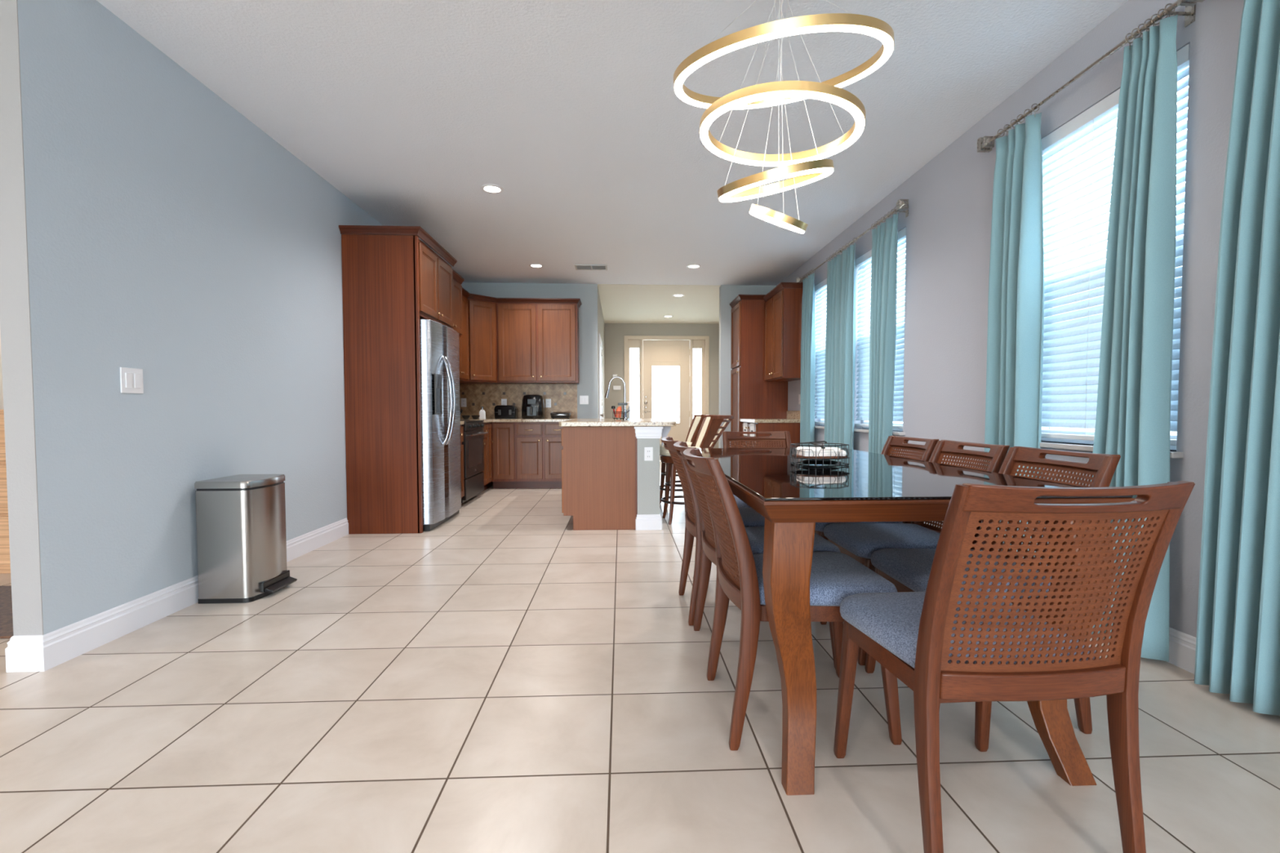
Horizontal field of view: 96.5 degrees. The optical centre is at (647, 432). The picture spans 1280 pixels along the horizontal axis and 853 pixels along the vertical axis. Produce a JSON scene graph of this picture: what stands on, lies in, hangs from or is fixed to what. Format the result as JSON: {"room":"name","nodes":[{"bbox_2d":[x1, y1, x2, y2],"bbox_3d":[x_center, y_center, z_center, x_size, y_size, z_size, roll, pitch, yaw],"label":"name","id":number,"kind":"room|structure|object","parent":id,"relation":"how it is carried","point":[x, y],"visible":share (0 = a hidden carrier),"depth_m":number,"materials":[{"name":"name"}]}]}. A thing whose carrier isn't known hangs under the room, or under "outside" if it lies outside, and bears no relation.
{"room":"dining room","nodes":[
{"label":"dining room","id":0,"kind":"room"},
{"bbox_2d":[0,333,4,409],"bbox_3d":[-4.168,-0.526,3.953,3.247,2.770,0.120,0,2,-3],"label":"wall","id":1,"kind":"structure","parent":0,"point":[1,371],"depth_m":3.89,"materials":[{"name":"beige paint"}]},
{"bbox_2d":[0,0,43,635],"bbox_3d":[-2.405,-0.462,2.171,0.108,2.770,0.003,0,2,-3],"label":"wall","id":2,"kind":"structure","parent":0,"point":[15,304],"depth_m":2.17,"materials":[{"name":"grey paint"}]},
{"bbox_2d":[17,0,382,635],"bbox_3d":[-2.542,-0.570,5.093,0.108,2.770,5.852,0,2,-3],"label":"wall","id":3,"kind":"structure","parent":0,"point":[171,237],"depth_m":2.76,"materials":[{"name":"grey"}]},
{"bbox_2d":[120,367,143,393],"bbox_3d":[-2.365,-0.240,2.623,0.011,0.115,0.118,0,2,-3],"label":"light switch","id":4,"kind":"object","parent":3,"relation":"attached to","point":[131,379],"visible":1,"depth_m":2.61,"materials":[{"name":"white plastic"}]},
{"bbox_2d":[4,517,348,672],"bbox_3d":[-2.460,0.809,3.438,0.140,0.136,2.476,0,2,-3],"label":"baseboard","id":5,"kind":"structure","parent":3,"relation":"attached to","point":[33,653],"depth_m":2.51,"materials":[{"name":"white"}]},
{"bbox_2d":[451,268,464,337],"bbox_3d":[-2.288,-1.397,6.057,0.489,0.650,0.790,0,2,-3],"label":"upper cabinet","id":6,"kind":"object","parent":3,"relation":"attached to","point":[458,279],"visible":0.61,"depth_m":6.28,"materials":[{"name":"brown wood"}]},
{"bbox_2d":[458,287,470,381],"bbox_3d":[-2.395,-1.196,6.866,0.349,1.110,0.780,0,2,-3],"label":"upper cabinet","id":7,"kind":"object","parent":3,"relation":"attached to","point":[464,340],"visible":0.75,"depth_m":7.09,"materials":[{"name":"brown wood"}]},
{"bbox_2d":[461,282,598,418],"bbox_3d":[-1.660,-0.678,7.971,1.926,2.770,0.120,0,2,-3],"label":"wall","id":8,"kind":"structure","parent":0,"point":[588,385],"depth_m":7.91,"materials":[{"name":"grey"}]},
{"bbox_2d":[459,293,499,383],"bbox_3d":[-2.287,-1.222,7.545,0.628,1.110,0.626,0,2,-3],"label":"upper cabinet","id":9,"kind":"object","parent":8,"relation":"attached to","point":[482,340],"visible":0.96,"depth_m":7.41,"materials":[{"name":"brown wood"}]},
{"bbox_2d":[459,383,577,418],"bbox_3d":[-1.791,-0.438,7.905,1.627,0.479,0.014,0,2,-3],"label":"backsplash","id":10,"kind":"structure","parent":8,"relation":"attached to","point":[563,397],"depth_m":7.90,"materials":[{"name":"tile"}]},
{"bbox_2d":[461,398,466,407],"bbox_3d":[-2.532,-0.417,7.861,0.075,0.120,0.010,0,2,-3],"label":"outlet","id":11,"kind":"object","parent":10,"relation":"attached to","point":[463,400],"visible":1,"depth_m":7.86,"materials":[{"name":"white plastic"}]},
{"bbox_2d":[501,399,506,405],"bbox_3d":[-1.982,-0.409,7.887,0.075,0.120,0.010,0,2,-3],"label":"outlet","id":12,"kind":"object","parent":10,"relation":"attached to","point":[504,402],"visible":0.79,"depth_m":7.88,"materials":[{"name":"white plastic"}]},
{"bbox_2d":[545,399,551,407],"bbox_3d":[-1.376,-0.411,7.916,0.075,0.120,0.010,0,2,-3],"label":"outlet","id":13,"kind":"object","parent":10,"relation":"attached to","point":[548,402],"visible":1,"depth_m":7.91,"materials":[{"name":"white plastic"}]},
{"bbox_2d":[496,297,582,383],"bbox_3d":[-1.454,-1.229,7.720,1.105,1.110,0.354,0,2,-3],"label":"upper cabinet","id":14,"kind":"object","parent":8,"relation":"attached to","point":[537,338],"visible":1,"depth_m":7.58,"materials":[{"name":"brown wood"}]},
{"bbox_2d":[579,395,588,404],"bbox_3d":[-0.884,-0.458,7.948,0.120,0.120,0.011,0,2,-3],"label":"light switch","id":15,"kind":"object","parent":8,"relation":"attached to","point":[583,399],"visible":1,"depth_m":7.95,"materials":[{"name":"white plastic"}]},
{"bbox_2d":[597,288,604,418],"bbox_3d":[-0.840,-0.745,9.761,0.120,2.770,3.380,0,2,-3],"label":"wall","id":16,"kind":"structure","parent":0,"point":[601,330],"depth_m":10.20,"materials":[{"name":"grey paint"}]},
{"bbox_2d":[598,333,604,418],"bbox_3d":[-0.701,-0.398,8.838,0.070,2.143,1.040,0,2,-3],"label":"door","id":17,"kind":"structure","parent":16,"relation":"in","point":[600,342],"depth_m":8.92,"materials":[{"name":"white"}]},
{"bbox_2d":[96,0,1128,324],"bbox_3d":[-1.750,-1.919,2.502,7.950,0.124,18.100,0,2,-3],"label":"ceiling","id":18,"kind":"structure","parent":0,"point":[573,108],"depth_m":3.36,"materials":[{"name":"white paint"}]},
{"bbox_2d":[480,184,503,193],"bbox_3d":[-1.233,-1.934,4.532,0.184,0.006,0.184,0,2,-3],"label":"recessed light","id":19,"kind":"object","parent":18,"relation":"in","point":[491,188],"visible":1,"depth_m":4.52,"materials":[{"name":"white"}]},
{"bbox_2d":[528,263,543,267],"bbox_3d":[-1.347,-2.022,6.912,0.184,0.006,0.184,0,2,-3],"label":"recessed light","id":20,"kind":"object","parent":18,"relation":"in","point":[534,265],"visible":1,"depth_m":6.90,"materials":[{"name":"white"}]},
{"bbox_2d":[574,264,607,270],"bbox_3d":[-0.688,-2.022,6.976,0.390,0.011,0.240,0,2,-3],"label":"ceiling vent","id":21,"kind":"object","parent":18,"relation":"in","point":[578,267],"visible":1,"depth_m":6.97,"materials":[{"name":"silver metal"}]},
{"bbox_2d":[686,264,701,268],"bbox_3d":[0.562,-2.026,6.953,0.184,0.006,0.184,0,2,-3],"label":"recessed light","id":22,"kind":"object","parent":18,"relation":"in","point":[691,266],"visible":1,"depth_m":6.95,"materials":[{"name":"white plastic"}]},
{"bbox_2d":[673,0,893,233],"bbox_3d":[0.518,-1.315,2.256,0.832,1.081,0.823,0,2,-3],"label":"chandelier","id":23,"kind":"object","parent":18,"relation":"hanging from","point":[810,166],"visible":1,"depth_m":2.07,"materials":[{"name":"gold metal"}]},
{"bbox_2d":[719,167,833,202],"bbox_3d":[0.486,-0.943,2.182,0.420,0.134,0.423,0,2,-3],"label":"diffuser","id":24,"kind":"object","parent":23,"relation":"attached to","point":[740,189],"depth_m":2.11,"materials":[{"name":"white plastic"}]},
{"bbox_2d":[749,210,804,233],"bbox_3d":[0.509,-0.829,2.248,0.220,0.111,0.219,0,2,-3],"label":"diffuser","id":25,"kind":"object","parent":23,"relation":"attached to","point":[779,219],"depth_m":2.15,"materials":[{"name":"white plastic"}]},
{"bbox_2d":[700,90,864,166],"bbox_3d":[0.524,-1.186,2.265,0.630,0.043,0.630,0,2,-3],"label":"diffuser","id":26,"kind":"object","parent":23,"relation":"attached to","point":[846,100],"depth_m":2.18,"materials":[{"name":"white plastic"}]},
{"bbox_2d":[674,24,893,109],"bbox_3d":[0.520,-1.416,2.257,0.825,0.201,0.814,0,2,-3],"label":"diffuser","id":27,"kind":"object","parent":23,"relation":"attached to","point":[760,33],"depth_m":2.03,"materials":[{"name":"white plastic"}]},
{"bbox_2d":[0,460,1279,852],"bbox_3d":[-1.633,0.947,2.864,8.200,0.100,18.600,0,2,-3],"label":"floor","id":28,"kind":"structure","parent":0,"point":[501,676],"depth_m":1.79,"materials":[{"name":"beige tile"}]},
{"bbox_2d":[0,409,10,573],"bbox_3d":[-4.450,0.361,3.673,1.450,1.020,0.417,0,2,-3],"label":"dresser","id":29,"kind":"object","parent":28,"relation":"on","point":[5,562],"visible":0.02,"depth_m":3.52,"materials":[{"name":"brown wood"}]},
{"bbox_2d":[0,586,13,639],"bbox_3d":[-4.035,0.894,2.859,2.600,0.012,0.780,0,2,-3],"label":"rug","id":30,"kind":"object","parent":28,"relation":"on","point":[6,600],"visible":0.02,"depth_m":2.81,"materials":[{"name":"brown carpet"}]},
{"bbox_2d":[194,474,297,604],"bbox_3d":[-2.195,0.563,3.164,0.341,0.646,0.364,0,2,-3],"label":"trash can","id":31,"kind":"object","parent":28,"relation":"on","point":[241,518],"visible":1,"depth_m":2.99,"materials":[{"name":"silver metal"}]},
{"bbox_2d":[338,225,457,533],"bbox_3d":[-2.168,-0.432,5.132,0.638,2.490,1.040,0,2,-3],"label":"tall cabinet","id":32,"kind":"object","parent":28,"relation":"on","point":[392,281],"visible":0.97,"depth_m":4.66,"materials":[{"name":"brown wood"}]},
{"bbox_2d":[419,319,461,530],"bbox_3d":[-2.083,-0.074,5.176,0.753,1.760,0.905,0,2,-3],"label":"refrigerator","id":33,"kind":"object","parent":28,"relation":"on","point":[439,343],"visible":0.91,"depth_m":4.90,"materials":[{"name":"silver metal"}]},
{"bbox_2d":[460,424,464,498],"bbox_3d":[-2.201,0.354,5.828,0.629,0.868,0.285,0,2,-3],"label":"base cabinet","id":34,"kind":"object","parent":28,"relation":"on","point":[461,426],"visible":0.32,"depth_m":5.92,"materials":[{"name":"brown wood"}]},
{"bbox_2d":[460,419,488,503],"bbox_3d":[-2.195,0.217,6.377,0.660,1.020,0.800,0,2,-3],"label":"range","id":35,"kind":"object","parent":28,"relation":"on","point":[473,438],"visible":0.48,"depth_m":6.29,"materials":[{"name":"black metal"}]},
{"bbox_2d":[460,420,484,422],"bbox_3d":[-2.223,-0.131,6.362,0.605,0.013,0.800,0,2,-3],"label":"cooktop","id":36,"kind":"object","parent":35,"relation":"in","point":[460,420],"depth_m":6.27,"materials":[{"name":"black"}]},
{"bbox_2d":[480,422,493,492],"bbox_3d":[-2.278,0.297,7.350,0.619,0.868,1.125,0,2,-3],"label":"base cabinet","id":37,"kind":"object","parent":28,"relation":"on","point":[487,471],"visible":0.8,"depth_m":7.12,"materials":[{"name":"brown wood"}]},
{"bbox_2d":[460,418,575,422],"bbox_3d":[-1.747,-0.158,7.353,1.682,0.037,1.115,0,2,-3],"label":"countertop","id":38,"kind":"structure","parent":37,"relation":"on","point":[486,420],"depth_m":7.33,"materials":[{"name":"stone"}]},
{"bbox_2d":[479,406,485,418],"bbox_3d":[-2.199,-0.269,7.601,0.085,0.168,0.060,0,2,-3],"label":"dispenser bottle","id":39,"kind":"object","parent":38,"relation":"on","point":[482,413],"visible":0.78,"depth_m":7.58,"materials":[{"name":"white plastic"}]},
{"bbox_2d":[493,404,517,418],"bbox_3d":[-1.889,-0.278,7.615,0.284,0.184,0.200,0,2,-3],"label":"toaster","id":40,"kind":"object","parent":38,"relation":"on","point":[503,411],"visible":0.99,"depth_m":7.55,"materials":[{"name":"black plastic"}]},
{"bbox_2d":[521,395,545,418],"bbox_3d":[-1.529,-0.347,7.616,0.285,0.321,0.352,0,2,-3],"label":"air fryer","id":41,"kind":"object","parent":38,"relation":"on","point":[532,406],"visible":0.99,"depth_m":7.51,"materials":[{"name":"black plastic"}]},
{"bbox_2d":[526,406,536,416],"bbox_3d":[-1.524,-0.283,7.505,0.130,0.125,0.012,0,2,-3],"label":"basket","id":42,"kind":"object","parent":41,"relation":"on","point":[534,408],"depth_m":7.50,"materials":[{"name":"black plastic"}]},
{"bbox_2d":[550,412,571,418],"bbox_3d":[-1.158,-0.234,7.611,0.270,0.093,0.260,0,2,-3],"label":"griddle","id":43,"kind":"object","parent":38,"relation":"on","point":[553,415],"visible":0.91,"depth_m":7.53,"materials":[{"name":"black metal"}]},
{"bbox_2d":[491,422,563,488],"bbox_3d":[-1.492,0.286,7.642,1.068,0.868,0.615,0,2,-3],"label":"base cabinet","id":44,"kind":"object","parent":28,"relation":"on","point":[525,455],"visible":0.9,"depth_m":7.38,"materials":[{"name":"brown wood"}]},
{"bbox_2d":[560,426,671,530],"bbox_3d":[-0.323,0.346,5.845,0.960,0.876,2.126,0,2,-3],"label":"kitchen island","id":45,"kind":"object","parent":28,"relation":"on","point":[607,482],"visible":0.91,"depth_m":4.82,"materials":[{"name":"brown wood"}]},
{"bbox_2d":[559,418,675,426],"bbox_3d":[-0.299,-0.114,5.845,0.980,0.040,2.195,0,2,-3],"label":"island countertop","id":46,"kind":"structure","parent":45,"relation":"on","point":[577,422],"depth_m":4.76,"materials":[{"name":"stone"}]},
{"bbox_2d":[604,376,630,419],"bbox_3d":[-0.325,-0.380,6.182,0.278,0.467,0.055,0,2,-3],"label":"kitchen faucet","id":47,"kind":"object","parent":46,"relation":"on","point":[615,377],"visible":0.92,"depth_m":6.17,"materials":[{"name":"silver metal"}]},
{"bbox_2d":[613,411,625,419],"bbox_3d":[-0.302,-0.182,6.020,0.115,0.086,0.115,2,3,42],"label":"sink caddy","id":48,"kind":"object","parent":46,"relation":"on","point":[623,413],"visible":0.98,"depth_m":5.99,"materials":[{"name":"black metal"}]},
{"bbox_2d":[616,406,622,417],"bbox_3d":[-0.302,-0.219,6.019,0.060,0.117,0.040,0,2,-3],"label":"sponge","id":49,"kind":"object","parent":48,"relation":"in","point":[619,409],"visible":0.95,"depth_m":6.00,"materials":[{"name":"orange plastic"}]},
{"bbox_2d":[644,447,653,460],"bbox_3d":[0.009,0.177,4.811,0.072,0.115,0.010,0,2,-3],"label":"outlet","id":50,"kind":"object","parent":45,"relation":"attached to","point":[648,451],"visible":1,"depth_m":4.81,"materials":[{"name":"white plastic"}]},
{"bbox_2d":[659,414,720,508],"bbox_3d":[0.436,0.291,6.092,0.693,0.967,0.589,-1,2,-11],"label":"bar stool","id":51,"kind":"object","parent":28,"relation":"on","point":[695,424],"visible":0.22,"depth_m":6.18,"materials":[{"name":"brown wood"}]},
{"bbox_2d":[659,441,692,449],"bbox_3d":[0.317,0.134,6.081,0.456,0.077,0.456,-1,2,-11],"label":"seat cushion","id":52,"kind":"object","parent":51,"relation":"on","point":[689,443],"depth_m":5.94,"materials":[{"name":"beige fabric"}]},
{"bbox_2d":[659,415,733,524],"bbox_3d":[0.451,0.322,5.236,0.693,0.967,0.589,0,2,-8],"label":"bar stool","id":53,"kind":"object","parent":28,"relation":"on","point":[710,424],"visible":0.66,"depth_m":5.09,"materials":[{"name":"brown wood"}]},
{"bbox_2d":[659,446,700,456],"bbox_3d":[0.331,0.166,5.231,0.456,0.077,0.456,0,2,-8],"label":"seat cushion","id":54,"kind":"object","parent":53,"relation":"on","point":[663,451],"depth_m":5.12,"materials":[{"name":"beige fabric"}]},
{"bbox_2d":[661,436,764,626],"bbox_3d":[0.387,0.460,2.895,0.636,0.866,0.476,0,2,-3],"label":"dining chair","id":55,"kind":"object","parent":28,"relation":"on","point":[750,517],"visible":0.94,"depth_m":2.74,"materials":[{"name":"wood"}]},
{"bbox_2d":[737,506,764,527],"bbox_3d":[0.479,0.438,2.899,0.452,0.069,0.476,0,2,-3],"label":"seat cushion","id":56,"kind":"object","parent":55,"relation":"on","point":[750,517],"depth_m":2.76,"materials":[{"name":"blue fabric"}]},
{"bbox_2d":[673,441,840,672],"bbox_3d":[0.428,0.478,2.392,0.636,0.866,0.476,0,2,-3],"label":"dining chair","id":57,"kind":"object","parent":28,"relation":"on","point":[755,535],"visible":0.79,"depth_m":2.34,"materials":[{"name":"wood"}]},
{"bbox_2d":[745,526,840,554],"bbox_3d":[0.520,0.457,2.396,0.452,0.069,0.476,0,2,-3],"label":"seat cushion","id":58,"kind":"object","parent":57,"relation":"on","point":[755,535],"depth_m":2.25,"materials":[{"name":"blue fabric"}]},
{"bbox_2d":[722,431,791,507],"bbox_3d":[0.755,0.430,3.674,0.476,0.866,0.636,0,2,-3],"label":"dining chair","id":59,"kind":"object","parent":28,"relation":"on","point":[727,436],"visible":0.15,"depth_m":3.92,"materials":[{"name":"wood"}]},
{"bbox_2d":[733,494,750,507],"bbox_3d":[0.760,0.412,3.581,0.476,0.069,0.452,0,2,-3],"label":"seat cushion","id":60,"kind":"object","parent":59,"relation":"on","point":[740,504],"depth_m":3.38,"materials":[{"name":"blue fabric"}]},
{"bbox_2d":[729,294,787,447],"bbox_3d":[1.490,-0.544,7.742,0.669,2.510,0.637,0,2,-3],"label":"pantry cabinet","id":61,"kind":"object","parent":28,"relation":"on","point":[752,397],"visible":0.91,"depth_m":7.46,"materials":[{"name":"brown wood"}]},
{"bbox_2d":[742,422,799,448],"bbox_3d":[1.539,0.302,7.083,0.639,0.868,0.815,0,2,-3],"label":"base cabinet","id":62,"kind":"object","parent":28,"relation":"on","point":[793,428],"visible":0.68,"depth_m":6.67,"materials":[{"name":"brown wood"}]},
{"bbox_2d":[742,422,747,435],"bbox_3d":[1.235,-0.049,7.229,0.005,0.160,0.220,0,2,-3],"label":"paper notice","id":63,"kind":"object","parent":62,"relation":"attached to","point":[744,429],"visible":0.74,"depth_m":7.24,"materials":[{"name":"white paper"}]},
{"bbox_2d":[750,422,754,436],"bbox_3d":[1.253,-0.035,6.850,0.005,0.160,0.220,0,2,-3],"label":"paper notice","id":64,"kind":"object","parent":62,"relation":"attached to","point":[752,425],"visible":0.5,"depth_m":6.84,"materials":[{"name":"white paper"}]},
{"bbox_2d":[739,418,799,422],"bbox_3d":[1.540,-0.152,7.057,0.637,0.037,0.835,0,2,-3],"label":"countertop","id":65,"kind":"structure","parent":62,"relation":"on","point":[751,420],"depth_m":6.64,"materials":[{"name":"stone"}]},
{"bbox_2d":[786,410,799,419],"bbox_3d":[1.849,-0.223,7.071,0.016,0.102,0.820,0,2,-3],"label":"backsplash","id":66,"kind":"structure","parent":65,"relation":"on","point":[790,414],"depth_m":7.17,"materials":[{"name":"tile"}]},
{"bbox_2d":[683,448,902,751],"bbox_3d":[0.439,0.496,1.910,0.636,0.866,0.476,0,2,-3],"label":"dining chair","id":67,"kind":"object","parent":28,"relation":"on","point":[835,576],"visible":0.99,"depth_m":1.71,"materials":[{"name":"wood"}]},
{"bbox_2d":[752,551,897,606],"bbox_3d":[0.531,0.474,1.914,0.452,0.069,0.476,0,2,-3],"label":"seat cushion","id":68,"kind":"object","parent":67,"relation":"on","point":[835,576],"depth_m":1.74,"materials":[{"name":"blue fabric"}]},
{"bbox_2d":[814,435,939,540],"bbox_3d":[1.115,0.456,2.974,0.636,0.866,0.476,0,2,-3],"label":"dining chair","id":69,"kind":"object","parent":28,"relation":"on","point":[893,442],"visible":0.12,"depth_m":2.95,"materials":[{"name":"wood"}]},
{"bbox_2d":[814,521,902,532],"bbox_3d":[1.023,0.434,2.969,0.452,0.069,0.476,0,2,-3],"label":"seat cushion","id":70,"kind":"object","parent":69,"relation":"on","point":[820,526],"depth_m":2.75,"materials":[{"name":"blue fabric"}]},
{"bbox_2d":[820,440,1009,665],"bbox_3d":[1.138,0.474,2.475,0.636,0.866,0.476,0,2,-3],"label":"dining chair","id":71,"kind":"object","parent":28,"relation":"on","point":[858,541],"visible":0.26,"depth_m":2.41,"materials":[{"name":"fabric"}]},
{"bbox_2d":[823,523,940,559],"bbox_3d":[1.046,0.453,2.470,0.452,0.069,0.476,0,2,-3],"label":"seat cushion","id":72,"kind":"object","parent":71,"relation":"on","point":[860,540],"depth_m":2.37,"materials":[{"name":"blue fabric"}]},
{"bbox_2d":[699,447,1134,795],"bbox_3d":[0.737,0.517,2.468,0.980,0.781,1.980,0,2,-3],"label":"dining table","id":73,"kind":"object","parent":28,"relation":"on","point":[791,499],"visible":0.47,"depth_m":1.55,"materials":[{"name":"brown wood"}]},
{"bbox_2d":[789,440,849,466],"bbox_3d":[0.704,0.082,2.340,0.226,0.099,0.186,0,2,-3],"label":"wire basket","id":74,"kind":"object","parent":73,"relation":"on","point":[813,460],"visible":0.82,"depth_m":2.29,"materials":[{"name":"black metal"}]},
{"bbox_2d":[795,446,846,456],"bbox_3d":[0.705,0.075,2.340,0.171,0.031,0.141,0,2,-3],"label":"napkin stack","id":75,"kind":"object","parent":74,"relation":"in","point":[827,451],"visible":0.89,"depth_m":2.27,"materials":[{"name":"white paper"}]},
{"bbox_2d":[864,446,1120,733],"bbox_3d":[1.162,0.493,1.976,0.636,0.866,0.476,0,2,-3],"label":"dining chair","id":76,"kind":"object","parent":28,"relation":"on","point":[908,570],"visible":0.18,"depth_m":1.96,"materials":[{"name":"wood"}]},
{"bbox_2d":[871,548,1051,598],"bbox_3d":[1.069,0.471,1.971,0.452,0.069,0.476,0,2,-3],"label":"seat cushion","id":77,"kind":"object","parent":76,"relation":"on","point":[910,568],"depth_m":1.94,"materials":[{"name":"blue fabric"}]},
{"bbox_2d":[833,480,1195,852],"bbox_3d":[0.793,0.516,1.358,0.476,0.866,0.636,0,2,-4],"label":"dining chair","id":78,"kind":"object","parent":28,"relation":"on","point":[946,643],"visible":1,"depth_m":1.17,"materials":[{"name":"brown wood"}]},
{"bbox_2d":[840,591,1100,668],"bbox_3d":[0.787,0.491,1.450,0.476,0.069,0.452,0,2,-4],"label":"seat cushion","id":79,"kind":"object","parent":78,"relation":"on","point":[890,621],"depth_m":1.43,"materials":[{"name":"blue fabric"}]},
{"bbox_2d":[604,323,719,448],"bbox_3d":[0.396,-0.815,11.584,2.760,2.770,0.150,0,2,-3],"label":"wall","id":80,"kind":"structure","parent":0,"point":[615,333],"depth_m":11.46,"materials":[{"name":"grey paint"}]},
{"bbox_2d":[623,335,709,460],"bbox_3d":[0.382,-0.689,11.574,1.710,2.524,0.179,0,2,-3],"label":"door","id":81,"kind":"structure","parent":80,"relation":"in","point":[654,350],"depth_m":11.52,"materials":[{"name":"beige paint"}]},
{"bbox_2d":[718,284,776,448],"bbox_3d":[1.427,-0.688,8.126,0.805,2.770,0.140,0,2,-3],"label":"wall pier","id":82,"kind":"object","parent":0,"point":[727,293],"visible":0.29,"depth_m":8.02,"materials":[{"name":"grey paint"}]},
{"bbox_2d":[776,0,1244,637],"bbox_3d":[2.229,-0.422,0.900,0.160,2.770,14.420,0,2,-3],"label":"wall","id":83,"kind":"structure","parent":0,"point":[948,224],"depth_m":3.00,"materials":[{"name":"grey paint"}]},
{"bbox_2d":[763,282,803,381],"bbox_3d":[1.682,-1.196,6.984,0.354,1.090,0.835,0,2,-3],"label":"upper cabinet","id":84,"kind":"object","parent":83,"relation":"attached to","point":[784,304],"visible":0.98,"depth_m":6.62,"materials":[{"name":"brown wood"}]},
{"bbox_2d":[819,289,826,426],"bbox_3d":[2.022,-0.857,6.054,0.070,1.585,0.960,0,2,-3],"label":"window","id":85,"kind":"structure","parent":83,"relation":"in","point":[820,420],"depth_m":6.48,"materials":[{"name":"white plastic"}]},
{"bbox_2d":[814,278,826,424],"bbox_3d":[1.942,-0.867,6.050,0.060,1.556,0.940,0,2,-3],"label":"window blind","id":86,"kind":"object","parent":85,"relation":"attached to","point":[821,286],"visible":0.25,"depth_m":6.35,"materials":[{"name":"white plastic"}]},
{"bbox_2d":[795,199,908,282],"bbox_3d":[1.867,-1.734,5.478,0.126,0.086,2.530,0,2,-3],"label":"curtain rod","id":87,"kind":"object","parent":83,"relation":"attached to","point":[902,205],"visible":0.87,"depth_m":4.54,"materials":[{"name":"silver metal"}]},
{"bbox_2d":[800,268,815,447],"bbox_3d":[1.801,-0.528,6.431,0.085,2.535,0.370,0,2,-3],"label":"curtain","id":88,"kind":"object","parent":87,"relation":"hanging from","point":[808,331],"visible":0.77,"depth_m":6.33,"materials":[{"name":"teal fabric"}]},
{"bbox_2d":[824,237,857,449],"bbox_3d":[1.840,-0.494,5.503,0.088,2.536,0.711,0,2,-3],"label":"curtain","id":89,"kind":"object","parent":87,"relation":"hanging from","point":[840,338],"visible":0.77,"depth_m":5.41,"materials":[{"name":"teal fabric"}]},
{"bbox_2d":[868,206,898,454],"bbox_3d":[1.887,-0.460,4.585,0.075,2.536,0.432,0,2,-3],"label":"curtain","id":90,"kind":"object","parent":87,"relation":"hanging from","point":[885,237],"visible":0.8,"depth_m":4.54,"materials":[{"name":"teal fabric"}]},
{"bbox_2d":[814,425,905,435],"bbox_3d":[1.957,-0.034,5.500,0.135,0.024,2.200,0,2,-3],"label":"window sill","id":91,"kind":"structure","parent":83,"relation":"attached to","point":[894,433],"depth_m":5.03,"materials":[{"name":"grey stone"}]},
{"bbox_2d":[862,243,906,431],"bbox_3d":[2.076,-0.814,4.896,0.070,1.585,0.960,0,2,-3],"label":"window","id":92,"kind":"structure","parent":83,"relation":"in","point":[863,421],"depth_m":5.31,"materials":[{"name":"white plastic"}]},
{"bbox_2d":[854,226,906,429],"bbox_3d":[1.996,-0.824,4.892,0.060,1.556,0.940,0,2,-3],"label":"window blind","id":93,"kind":"object","parent":92,"relation":"attached to","point":[863,396],"visible":0.4,"depth_m":5.11,"materials":[{"name":"white plastic"}]},
{"bbox_2d":[977,0,1204,152],"bbox_3d":[1.998,-1.631,2.688,0.126,0.086,1.280,0,2,-3],"label":"curtain rod","id":94,"kind":"object","parent":83,"relation":"attached to","point":[985,144],"visible":0.97,"depth_m":2.44,"materials":[{"name":"silver metal"}]},
{"bbox_2d":[983,103,1044,558],"bbox_3d":[1.956,-0.404,3.067,0.116,2.536,0.332,0,2,-3],"label":"curtain","id":95,"kind":"object","parent":94,"relation":"hanging from","point":[1015,299],"visible":0.74,"depth_m":3.01,"materials":[{"name":"teal fabric"}]},
{"bbox_2d":[1090,3,1177,662],"bbox_3d":[1.989,-0.378,2.369,0.101,2.536,0.375,0,2,-3],"label":"curtain","id":96,"kind":"object","parent":94,"relation":"hanging from","point":[1133,420],"visible":0.76,"depth_m":2.26,"materials":[{"name":"teal fabric"}]},
{"bbox_2d":[1040,440,1183,457],"bbox_3d":[2.088,0.069,2.710,0.135,0.024,0.970,0,2,-3],"label":"window sill","id":97,"kind":"structure","parent":83,"relation":"attached to","point":[1174,454],"depth_m":2.71,"materials":[{"name":"grey stone"}]},
{"bbox_2d":[1040,75,1188,449],"bbox_3d":[2.180,-0.732,2.685,0.070,1.585,0.910,0,2,-3],"label":"window","id":98,"kind":"structure","parent":83,"relation":"in","point":[1044,429],"depth_m":2.95,"materials":[{"name":"white plastic"}]},
{"bbox_2d":[1040,44,1189,445],"bbox_3d":[2.100,-0.743,2.681,0.060,1.556,0.890,0,2,-3],"label":"window blind","id":99,"kind":"object","parent":98,"relation":"attached to","point":[1071,355],"visible":0.31,"depth_m":2.76,"materials":[{"name":"white plastic"}]},
{"bbox_2d":[1166,626,1196,674],"bbox_3d":[2.177,0.922,0.216,0.016,0.136,12.720,0,2,-3],"label":"baseboard","id":100,"kind":"structure","parent":83,"relation":"attached to","point":[1182,646],"depth_m":2.22,"materials":[{"name":"white"}]},
{"bbox_3d":[2.061,-1.582,1.356,0.126,0.086,1.310,0,2,-3],"label":"curtain rod","id":101,"kind":"object","parent":83,"relation":"attached to","visible":0},
{"bbox_2d":[1194,0,1279,715],"bbox_3d":[2.031,-0.346,1.484,0.104,2.536,1.101,0,2,-3],"label":"curtain","id":102,"kind":"object","parent":101,"relation":"hanging from","point":[1237,655],"visible":1,"depth_m":1.90,"materials":[{"name":"teal fabric"}]},
{"label":"outside","id":103,"kind":"structure","parent":0,"visible":0},
{"bbox_2d":[1049,426,1177,435],"bbox_3d":[4.762,0.939,5.267,70.000,0.040,70.000,0,2,-3],"label":"ground","id":104,"kind":"structure","parent":103,"point":[1174,433],"depth_m":35.19,"materials":[{"name":"grey"}]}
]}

